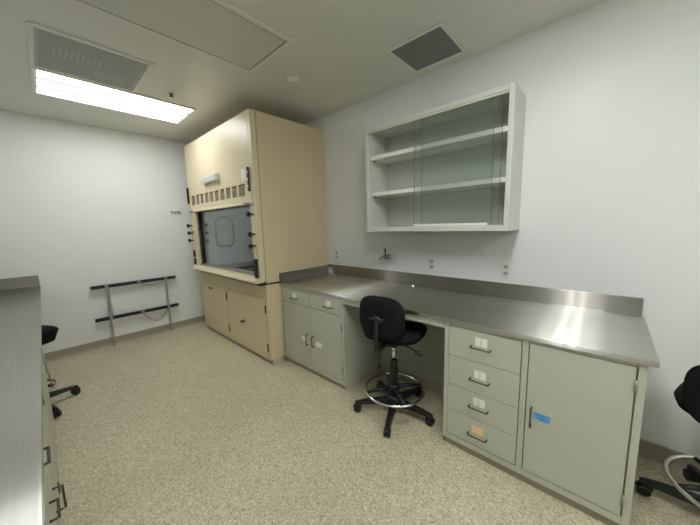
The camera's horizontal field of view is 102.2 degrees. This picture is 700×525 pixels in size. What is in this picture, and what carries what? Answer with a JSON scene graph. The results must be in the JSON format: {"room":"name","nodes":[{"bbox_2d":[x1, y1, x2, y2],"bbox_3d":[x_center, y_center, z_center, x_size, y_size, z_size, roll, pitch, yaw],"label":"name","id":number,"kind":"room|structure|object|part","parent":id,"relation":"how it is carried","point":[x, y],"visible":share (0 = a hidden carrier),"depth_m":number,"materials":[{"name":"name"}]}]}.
{"room":"laboratory","nodes":[
{"label":"laboratory","id":0,"kind":"room"},
{"bbox_2d":[0,110,204,353],"bbox_3d":[-3.079,-0.335,3.930,0.100,2.844,3.330,6,10,42],"label":"wall","id":1,"kind":"structure","parent":0,"point":[82,207],"depth_m":3.62,"materials":[{"name":"paint"}]},
{"bbox_2d":[0,275,39,290],"bbox_3d":[-3.878,0.258,3.020,0.021,0.129,0.747,6,10,42],"label":"backsplash","id":2,"kind":"structure","parent":1,"relation":"attached to","point":[28,281],"depth_m":3.18,"materials":[{"name":"metal"}]},
{"bbox_2d":[43,315,204,361],"bbox_3d":[-2.994,1.028,4.069,0.032,0.102,3.330,6,10,42],"label":"baseboard","id":3,"kind":"structure","parent":1,"relation":"attached to","point":[79,349],"depth_m":3.88,"materials":[{"name":"grey rubber"}]},
{"bbox_2d":[90,275,178,345],"bbox_3d":[-2.972,0.660,3.999,0.088,0.850,0.965,6,10,42],"label":"rack","id":4,"kind":"object","parent":1,"relation":"attached to","point":[168,306],"visible":1,"depth_m":3.93,"materials":[{"name":"grey metal"}]},
{"bbox_3d":[-3.160,0.545,3.728,0.021,0.450,0.021,-2,8,-2],"label":"chain","id":5,"kind":"part","parent":4,"relation":"part of","materials":[{"name":"grey metal"}]},
{"bbox_3d":[-3.177,0.707,3.747,0.011,0.835,0.017,6,10,42],"label":"post","id":6,"kind":"part","parent":4,"relation":"part of","materials":[{"name":"grey metal"}]},
{"bbox_3d":[-2.985,0.274,3.950,0.038,0.040,0.965,6,10,42],"label":"rail","id":7,"kind":"part","parent":4,"relation":"part of","materials":[{"name":"black metal"}]},
{"bbox_3d":[-2.974,0.701,4.007,0.038,0.040,0.965,6,10,42],"label":"rail","id":8,"kind":"part","parent":4,"relation":"part of","materials":[{"name":"black metal"}]},
{"bbox_3d":[-2.723,0.628,4.237,0.011,0.835,0.017,6,10,42],"label":"post","id":9,"kind":"part","parent":4,"relation":"part of","materials":[{"name":"grey metal"}]},
{"bbox_2d":[0,0,606,142],"bbox_3d":[-0.277,-1.518,1.148,7.800,0.100,3.530,6,10,42],"label":"ceiling","id":10,"kind":"structure","parent":0,"point":[338,54],"depth_m":2.15,"materials":[{"name":"paint"}]},
{"bbox_2d":[26,21,154,92],"bbox_3d":[-2.035,-1.561,2.228,0.688,0.012,0.677,6,10,42],"label":"ceiling vent","id":11,"kind":"object","parent":10,"relation":"in","point":[51,50],"visible":1,"depth_m":2.17,"materials":[{"name":"grey metal"}]},
{"bbox_2d":[29,66,197,124],"bbox_3d":[-2.331,-1.641,2.879,0.627,0.014,1.246,6,10,42],"label":"recessed light","id":12,"kind":"object","parent":10,"relation":"in","point":[42,82],"visible":0.97,"depth_m":2.77,"materials":[{"name":"white plastic"}]},
{"bbox_2d":[167,91,174,97],"bbox_3d":[-1.735,-1.626,2.739,0.070,0.036,0.070,6,10,42],"label":"sprinkler head","id":13,"kind":"object","parent":10,"relation":"attached to","point":[170,93],"visible":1,"depth_m":2.73},
{"bbox_2d":[68,0,293,73],"bbox_3d":[-1.018,-1.526,1.774,0.605,0.014,1.185,6,10,42],"label":"ceiling panel","id":14,"kind":"object","parent":10,"relation":"attached to","point":[218,30],"visible":1,"depth_m":1.83,"materials":[{"name":"metal"}]},
{"bbox_2d":[287,76,298,84],"bbox_3d":[-0.512,-1.635,2.541,0.110,0.030,0.110,6,10,42],"label":"smoke detector","id":15,"kind":"object","parent":10,"relation":"attached to","point":[293,80],"visible":1,"depth_m":2.51,"materials":[{"name":"white plastic"}]},
{"bbox_2d":[387,22,465,72],"bbox_3d":[0.591,-1.623,2.167,0.440,0.010,0.441,6,10,42],"label":"ceiling vent","id":16,"kind":"object","parent":10,"relation":"in","point":[435,45],"visible":1,"depth_m":2.14,"materials":[{"name":"grey metal"}]},
{"bbox_2d":[44,322,699,524],"bbox_3d":[-0.200,1.398,1.543,7.800,0.100,3.530,6,10,42],"label":"floor","id":17,"kind":"structure","parent":0,"point":[187,425],"depth_m":1.91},
{"bbox_2d":[42,357,60,501],"bbox_3d":[-2.168,0.951,1.544,0.930,0.889,0.710,6,10,42],"label":"base cabinet","id":18,"kind":"object","parent":17,"relation":"on","point":[47,408],"visible":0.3,"depth_m":1.71,"materials":[{"name":"metal"}]},
{"bbox_2d":[42,393,66,524],"bbox_3d":[-1.463,1.016,0.925,0.930,0.889,0.744,6,10,42],"label":"base cabinet","id":19,"kind":"object","parent":17,"relation":"on","point":[52,504],"visible":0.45,"depth_m":1.18,"materials":[{"name":"metal"}]},
{"bbox_2d":[0,275,44,524],"bbox_3d":[-1.826,0.470,1.144,5.597,0.154,0.766,6,10,42],"label":"countertop","id":20,"kind":"structure","parent":19,"relation":"on","point":[21,396],"depth_m":1.04,"materials":[{"name":"silver metal"}]},
{"bbox_3d":[-1.063,0.674,0.983,0.109,0.009,0.027,6,10,42],"label":"pull handle","id":21,"kind":"part","parent":19,"relation":"part of","materials":[{"name":"brown metal"}]},
{"bbox_3d":[-1.079,0.877,0.997,0.416,0.202,0.020,6,10,42],"label":"drawer","id":22,"kind":"part","parent":19,"relation":"part of","materials":[{"name":"metal"}]},
{"bbox_3d":[-1.409,0.925,1.311,0.413,0.767,0.020,6,10,42],"label":"door","id":23,"kind":"part","parent":19,"relation":"part of","materials":[{"name":"metal"}]},
{"bbox_3d":[-1.074,1.068,1.023,0.416,0.177,0.020,6,10,42],"label":"drawer","id":24,"kind":"part","parent":19,"relation":"part of","materials":[{"name":"metal"}]},
{"bbox_3d":[-1.057,0.885,1.011,0.109,0.009,0.027,6,10,42],"label":"pull handle","id":25,"kind":"part","parent":19,"relation":"part of","materials":[{"name":"brown metal"}]},
{"bbox_3d":[-1.263,1.025,1.228,0.009,0.119,0.034,6,10,42],"label":"pull handle","id":26,"kind":"part","parent":19,"relation":"part of","materials":[{"name":"brown metal"}]},
{"bbox_2d":[41,325,80,418],"bbox_3d":[-2.741,0.935,2.373,0.626,0.728,0.651,0,8,12],"label":"stool","id":27,"kind":"object","parent":17,"relation":"on","point":[49,333],"visible":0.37,"depth_m":2.43,"materials":[{"name":"black plastic"}]},
{"bbox_3d":[-2.608,0.869,2.420,0.053,0.441,0.013,-4,8,-17],"label":"support rod","id":28,"kind":"part","parent":27,"relation":"part of","materials":[{"name":"silver metal"}]},
{"bbox_3d":[-2.773,0.639,2.358,0.455,0.135,0.415,0,8,12],"label":"seat","id":29,"kind":"part","parent":27,"relation":"part of","materials":[{"name":"black fabric"}]},
{"bbox_3d":[-2.581,1.205,2.378,0.280,0.056,0.066,0,8,12],"label":"leg","id":30,"kind":"part","parent":27,"relation":"part of","materials":[{"name":"black plastic"}]},
{"bbox_3d":[-2.671,1.181,2.575,0.066,0.056,0.280,3,9,29],"label":"leg","id":31,"kind":"part","parent":27,"relation":"part of","materials":[{"name":"black plastic"}]},
{"bbox_2d":[200,272,287,364],"bbox_3d":[-1.277,0.584,4.003,1.871,0.911,0.937,6,10,42],"label":"base cabinet","id":32,"kind":"object","parent":17,"relation":"on","point":[250,316],"visible":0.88,"depth_m":3.39,"materials":[{"name":"metal"}]},
{"bbox_3d":[-1.905,0.633,4.023,0.777,0.652,0.020,6,10,42],"label":"door","id":33,"kind":"part","parent":32,"relation":"part of","materials":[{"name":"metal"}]},
{"bbox_3d":[-1.248,0.697,3.425,0.911,0.652,0.020,6,10,42],"label":"door","id":34,"kind":"part","parent":32,"relation":"part of","materials":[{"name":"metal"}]},
{"bbox_2d":[184,108,327,285],"bbox_3d":[-1.338,-0.744,3.812,1.856,1.769,1.051,6,10,42],"label":"fume hood","id":35,"kind":"object","parent":32,"relation":"on","point":[256,190],"visible":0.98,"depth_m":3.26,"materials":[{"name":"metal"}]},
{"bbox_3d":[-2.287,-0.779,4.104,0.050,1.727,0.062,6,10,42],"label":"corner post","id":36,"kind":"part","parent":35,"relation":"part of","materials":[{"name":"metal"}]},
{"bbox_3d":[-1.965,-0.825,4.474,0.022,1.752,0.912,6,10,42],"label":"panel","id":37,"kind":"part","parent":35,"relation":"part of","materials":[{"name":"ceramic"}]},
{"bbox_3d":[-1.726,-1.027,3.465,0.440,0.089,0.055,6,10,42],"label":"name plate","id":38,"kind":"part","parent":35,"relation":"part of","materials":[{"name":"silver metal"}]},
{"bbox_3d":[-1.651,-1.230,3.415,1.749,0.682,0.020,6,10,42],"label":"panel","id":39,"kind":"part","parent":35,"relation":"part of","materials":[{"name":"metal"}]},
{"bbox_3d":[-1.647,-0.774,3.469,1.749,0.233,0.042,6,10,42],"label":"header panel","id":40,"kind":"part","parent":35,"relation":"part of","materials":[{"name":"metal"}]},
{"bbox_3d":[-1.930,-0.469,4.341,0.004,0.430,0.260,6,10,42],"label":"access panel","id":41,"kind":"part","parent":35,"relation":"part of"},
{"bbox_3d":[-1.605,0.132,3.569,1.774,0.060,0.121,6,10,42],"label":"airfoil sill","id":42,"kind":"part","parent":35,"relation":"part of","materials":[{"name":"metal"}]},
{"bbox_3d":[-1.550,0.078,3.600,1.546,0.035,0.035,6,10,42],"label":"sash handle","id":43,"kind":"part","parent":35,"relation":"part of","materials":[{"name":"beige metal"}]},
{"bbox_2d":[253,259,258,277],"bbox_3d":[-0.991,0.064,2.980,0.045,0.200,0.025,6,10,42],"label":"outlet","id":44,"kind":"object","parent":35,"relation":"attached to","point":[256,261],"depth_m":2.97,"materials":[{"name":"black plastic"}]},
{"bbox_3d":[-0.960,-0.651,2.897,0.050,1.727,0.062,6,10,42],"label":"corner post","id":45,"kind":"part","parent":35,"relation":"part of","materials":[{"name":"metal"}]},
{"bbox_3d":[-0.617,-0.695,3.248,0.022,1.752,0.912,6,10,42],"label":"panel","id":46,"kind":"part","parent":35,"relation":"part of","materials":[{"name":"metal"}]},
{"bbox_2d":[281,285,380,391],"bbox_3d":[-0.159,0.684,3.121,0.969,0.889,0.768,6,10,42],"label":"base cabinet","id":47,"kind":"object","parent":17,"relation":"on","point":[324,336],"visible":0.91,"depth_m":2.77,"materials":[{"name":"metal"}]},
{"bbox_3d":[-0.569,0.362,2.982,0.449,0.143,0.020,6,10,42],"label":"drawer","id":48,"kind":"part","parent":47,"relation":"part of","materials":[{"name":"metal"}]},
{"bbox_3d":[-0.559,0.745,3.034,0.449,0.621,0.020,6,10,42],"label":"door","id":49,"kind":"part","parent":47,"relation":"part of","materials":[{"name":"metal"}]},
{"bbox_3d":[-0.395,0.696,2.879,0.947,0.835,0.020,6,10,42],"label":"frame","id":50,"kind":"part","parent":47,"relation":"part of","materials":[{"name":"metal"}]},
{"bbox_3d":[-0.240,0.394,2.683,0.435,0.143,0.020,6,10,42],"label":"drawer","id":51,"kind":"part","parent":47,"relation":"part of","materials":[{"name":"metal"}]},
{"bbox_3d":[-0.230,0.777,2.735,0.435,0.621,0.020,6,10,42],"label":"door","id":52,"kind":"part","parent":47,"relation":"part of","materials":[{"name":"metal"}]},
{"bbox_2d":[279,264,391,298],"bbox_3d":[-0.168,0.169,3.079,0.984,0.144,0.755,6,10,42],"label":"countertop","id":53,"kind":"structure","parent":47,"relation":"on","point":[338,281],"depth_m":3.15,"materials":[{"name":"silver metal"}]},
{"bbox_2d":[353,296,434,437],"bbox_3d":[0.372,0.719,2.255,0.635,1.025,0.651,4,9,33],"label":"chair","id":54,"kind":"object","parent":17,"relation":"on","point":[382,319],"visible":1,"depth_m":2.10,"materials":[{"name":"black fabric"}]},
{"bbox_3d":[0.180,1.138,2.331,0.280,0.056,0.066,-1,8,1],"label":"leg","id":55,"kind":"part","parent":54,"relation":"part of","materials":[{"name":"black plastic"}]},
{"bbox_3d":[0.221,0.396,2.040,0.365,0.320,0.061,4,9,33],"label":"backrest","id":56,"kind":"part","parent":54,"relation":"part of","materials":[{"name":"black fabric"}]},
{"bbox_3d":[0.309,1.112,2.504,0.066,0.056,0.280,-4,8,-17],"label":"leg","id":57,"kind":"part","parent":54,"relation":"part of","materials":[{"name":"black plastic"}]},
{"bbox_3d":[0.307,1.159,2.155,0.066,0.056,0.280,1,8,18],"label":"leg","id":58,"kind":"part","parent":54,"relation":"part of","materials":[{"name":"black plastic"}]},
{"bbox_3d":[0.360,0.534,2.265,0.475,0.067,0.435,4,9,33],"label":"seat","id":59,"kind":"part","parent":54,"relation":"part of","materials":[{"name":"black fabric"}]},
{"bbox_3d":[0.516,1.115,2.435,0.280,0.056,0.066,-7,9,-35],"label":"leg","id":60,"kind":"part","parent":54,"relation":"part of","materials":[{"name":"black plastic"}]},
{"bbox_3d":[0.517,1.144,2.225,0.282,0.056,0.068,4,9,33],"label":"leg","id":61,"kind":"part","parent":54,"relation":"part of","materials":[{"name":"black plastic"}]},
{"bbox_3d":[0.504,0.670,2.078,0.058,0.037,0.033,4,9,33],"label":"lever knob","id":62,"kind":"part","parent":54,"relation":"part of","materials":[{"name":"black plastic"}]},
{"bbox_2d":[343,299,444,397],"bbox_3d":[0.475,0.760,2.438,0.935,0.889,0.536,6,10,42],"label":"panel","id":63,"kind":"object","parent":17,"relation":"on","point":[428,369],"visible":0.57,"depth_m":2.58,"materials":[{"name":"metal"}]},
{"bbox_3d":[0.289,0.375,2.193,0.935,0.051,0.018,6,10,42],"label":"apron rail","id":64,"kind":"part","parent":63,"relation":"part of","materials":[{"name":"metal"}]},
{"bbox_3d":[0.650,0.732,2.625,0.895,0.885,0.020,6,10,42],"label":"panel","id":65,"kind":"part","parent":63,"relation":"part of","materials":[{"name":"grey metal"}]},
{"bbox_2d":[443,322,648,524],"bbox_3d":[1.218,0.818,1.867,0.931,0.889,0.768,6,10,42],"label":"base cabinet","id":66,"kind":"object","parent":17,"relation":"on","point":[565,423],"visible":0.9,"depth_m":1.52,"materials":[{"name":"metal"}]},
{"bbox_3d":[0.805,1.110,1.793,0.121,0.009,0.034,6,10,42],"label":"pull handle","id":67,"kind":"part","parent":66,"relation":"part of","materials":[{"name":"brown metal"}]},
{"bbox_3d":[0.800,0.921,1.768,0.121,0.009,0.034,6,10,42],"label":"pull handle","id":68,"kind":"part","parent":66,"relation":"part of","materials":[{"name":"brown metal"}]},
{"bbox_3d":[0.795,0.737,1.743,0.121,0.009,0.034,6,10,42],"label":"pull handle","id":69,"kind":"part","parent":66,"relation":"part of","materials":[{"name":"brown metal"}]},
{"bbox_3d":[0.789,0.526,1.714,0.121,0.009,0.034,6,10,42],"label":"pull handle","id":70,"kind":"part","parent":66,"relation":"part of","materials":[{"name":"brown metal"}]},
{"bbox_3d":[0.828,1.094,1.807,0.414,0.179,0.020,6,10,42],"label":"drawer","id":71,"kind":"part","parent":66,"relation":"part of","materials":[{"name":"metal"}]},
{"bbox_3d":[0.823,0.915,1.782,0.414,0.177,0.020,6,10,42],"label":"drawer","id":72,"kind":"part","parent":66,"relation":"part of","materials":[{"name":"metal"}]},
{"bbox_3d":[0.818,0.724,1.757,0.414,0.202,0.020,6,10,42],"label":"drawer","id":73,"kind":"part","parent":66,"relation":"part of","materials":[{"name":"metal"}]},
{"bbox_3d":[0.813,0.524,1.730,0.414,0.197,0.020,6,10,42],"label":"drawer","id":74,"kind":"part","parent":66,"relation":"part of","materials":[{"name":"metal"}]},
{"bbox_2d":[343,271,659,367],"bbox_3d":[0.889,0.272,2.112,1.882,0.144,0.763,6,10,42],"label":"countertop","id":75,"kind":"structure","parent":66,"relation":"on","point":[607,325],"depth_m":1.89,"materials":[{"name":"silver metal"}]},
{"bbox_3d":[1.004,0.861,1.569,0.009,0.119,0.034,6,10,42],"label":"pull handle","id":76,"kind":"part","parent":66,"relation":"part of","materials":[{"name":"brown metal"}]},
{"bbox_3d":[1.154,0.837,1.464,0.412,0.767,0.020,6,10,42],"label":"door","id":77,"kind":"part","parent":66,"relation":"part of","materials":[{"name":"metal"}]},
{"bbox_2d":[635,365,699,507],"bbox_3d":[1.831,0.872,1.304,0.626,0.900,0.651,-6,9,-29],"label":"chair","id":78,"kind":"object","parent":17,"relation":"on","point":[687,394],"visible":1,"depth_m":1.44,"materials":[{"name":"black plastic"}]},
{"bbox_3d":[1.730,1.211,1.490,0.280,0.056,0.066,6,10,42],"label":"leg","id":79,"kind":"part","parent":78,"relation":"part of","materials":[{"name":"black plastic"}]},
{"bbox_3d":[1.869,0.695,1.304,0.435,0.067,0.475,-6,9,-29],"label":"seat","id":80,"kind":"part","parent":78,"relation":"part of","materials":[{"name":"black fabric"}]},
{"bbox_3d":[1.654,0.602,1.170,0.061,0.320,0.365,-6,9,-29],"label":"backrest","id":81,"kind":"part","parent":78,"relation":"part of","materials":[{"name":"black fabric"}]},
{"bbox_3d":[1.943,1.200,1.533,0.066,0.056,0.280,2,8,24],"label":"leg","id":82,"kind":"part","parent":78,"relation":"part of","materials":[{"name":"black plastic"}]},
{"bbox_2d":[304,0,699,455],"bbox_3d":[0.919,-0.260,2.595,7.800,2.844,0.100,6,10,42],"label":"wall","id":83,"kind":"structure","parent":0,"point":[610,188],"depth_m":1.83,"materials":[{"name":"paint"}]},
{"bbox_2d":[335,250,338,258],"bbox_3d":[-0.165,-0.098,3.549,0.072,0.116,0.010,6,10,42],"label":"outlet plate","id":84,"kind":"object","parent":83,"relation":"attached to","point":[336,251],"visible":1,"depth_m":3.54,"materials":[{"name":"white plastic"}]},
{"bbox_2d":[328,264,391,281],"bbox_3d":[0.079,0.114,3.345,0.984,0.119,0.021,6,10,42],"label":"backsplash","id":85,"kind":"structure","parent":83,"relation":"attached to","point":[368,273],"depth_m":3.28,"materials":[{"name":"metal"}]},
{"bbox_2d":[361,253,365,263],"bbox_3d":[0.152,-0.045,3.265,0.072,0.116,0.008,6,10,42],"label":"outlet plate","id":86,"kind":"object","parent":83,"relation":"attached to","point":[363,256],"visible":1,"depth_m":3.26,"materials":[{"name":"grey plastic"}]},
{"bbox_2d":[371,254,376,264],"bbox_3d":[0.266,-0.034,3.161,0.072,0.116,0.008,6,10,42],"label":"outlet plate","id":87,"kind":"object","parent":83,"relation":"attached to","point":[373,256],"visible":1,"depth_m":3.16,"materials":[{"name":"grey plastic"}]},
{"bbox_2d":[379,248,391,259],"bbox_3d":[0.388,-0.087,2.964,0.130,0.124,0.120,6,10,42],"label":"tap","id":88,"kind":"object","parent":83,"relation":"attached to","point":[388,256],"visible":1,"depth_m":2.96,"materials":[{"name":"silver metal"}]},
{"bbox_2d":[428,258,435,269],"bbox_3d":[0.780,0.014,2.692,0.072,0.116,0.010,6,10,42],"label":"outlet plate","id":89,"kind":"object","parent":83,"relation":"attached to","point":[431,261],"visible":1,"depth_m":2.69,"materials":[{"name":"white plastic"}]},
{"bbox_2d":[365,82,525,231],"bbox_3d":[0.722,-0.753,2.416,1.256,0.959,0.312,6,10,42],"label":"upper cabinet","id":90,"kind":"object","parent":83,"relation":"attached to","point":[457,165],"visible":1,"depth_m":2.38,"materials":[{"name":"metal"}]},
{"bbox_3d":[0.272,-0.797,2.826,0.035,0.959,0.312,6,10,42],"label":"panel","id":91,"kind":"part","parent":90,"relation":"part of","materials":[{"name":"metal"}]},
{"bbox_3d":[0.734,-0.296,2.478,1.186,0.036,0.312,6,10,42],"label":"panel","id":92,"kind":"part","parent":90,"relation":"part of","materials":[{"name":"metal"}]},
{"bbox_3d":[0.710,-1.211,2.354,1.186,0.036,0.312,6,10,42],"label":"panel","id":93,"kind":"part","parent":90,"relation":"part of","materials":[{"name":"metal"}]},
{"bbox_2d":[372,177,505,197],"bbox_3d":[0.733,-0.633,2.441,1.184,0.036,0.262,6,10,42],"label":"shelf","id":94,"kind":"object","parent":90,"relation":"attached to","point":[497,183],"depth_m":2.35,"materials":[{"name":"metal"}]},
{"bbox_2d":[371,125,507,163],"bbox_3d":[0.724,-0.966,2.396,1.184,0.036,0.262,6,10,42],"label":"shelf","id":95,"kind":"object","parent":90,"relation":"attached to","point":[483,139],"depth_m":2.31,"materials":[{"name":"metal"}]},
{"bbox_3d":[0.823,-0.771,2.525,1.186,0.887,0.012,6,10,42],"label":"panel","id":96,"kind":"part","parent":90,"relation":"part of","materials":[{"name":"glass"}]},
{"bbox_3d":[0.774,-0.301,2.248,0.598,0.019,0.010,6,10,42],"label":"rail","id":97,"kind":"part","parent":90,"relation":"part of","materials":[{"name":"white metal"}]},
{"bbox_3d":[1.172,-0.710,2.006,0.035,0.959,0.312,6,10,42],"label":"panel","id":98,"kind":"part","parent":90,"relation":"part of","materials":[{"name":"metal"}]},
{"bbox_2d":[501,263,510,277],"bbox_3d":[1.251,0.061,2.264,0.072,0.116,0.010,6,10,42],"label":"outlet plate","id":99,"kind":"object","parent":83,"relation":"attached to","point":[505,267],"visible":1,"depth_m":2.26,"materials":[{"name":"white plastic"}]},
{"bbox_2d":[391,271,642,316],"bbox_3d":[1.134,0.216,2.385,1.867,0.119,0.021,6,10,42],"label":"backsplash","id":100,"kind":"structure","parent":83,"relation":"attached to","point":[615,304],"depth_m":2.15,"materials":[{"name":"metal"}]},
{"bbox_2d":[638,438,699,470],"bbox_3d":[2.777,1.287,1.033,2.540,0.102,0.032,6,10,42],"label":"baseboard","id":101,"kind":"structure","parent":83,"relation":"attached to","point":[647,449],"depth_m":1.78,"materials":[{"name":"grey rubber"}]}
]}

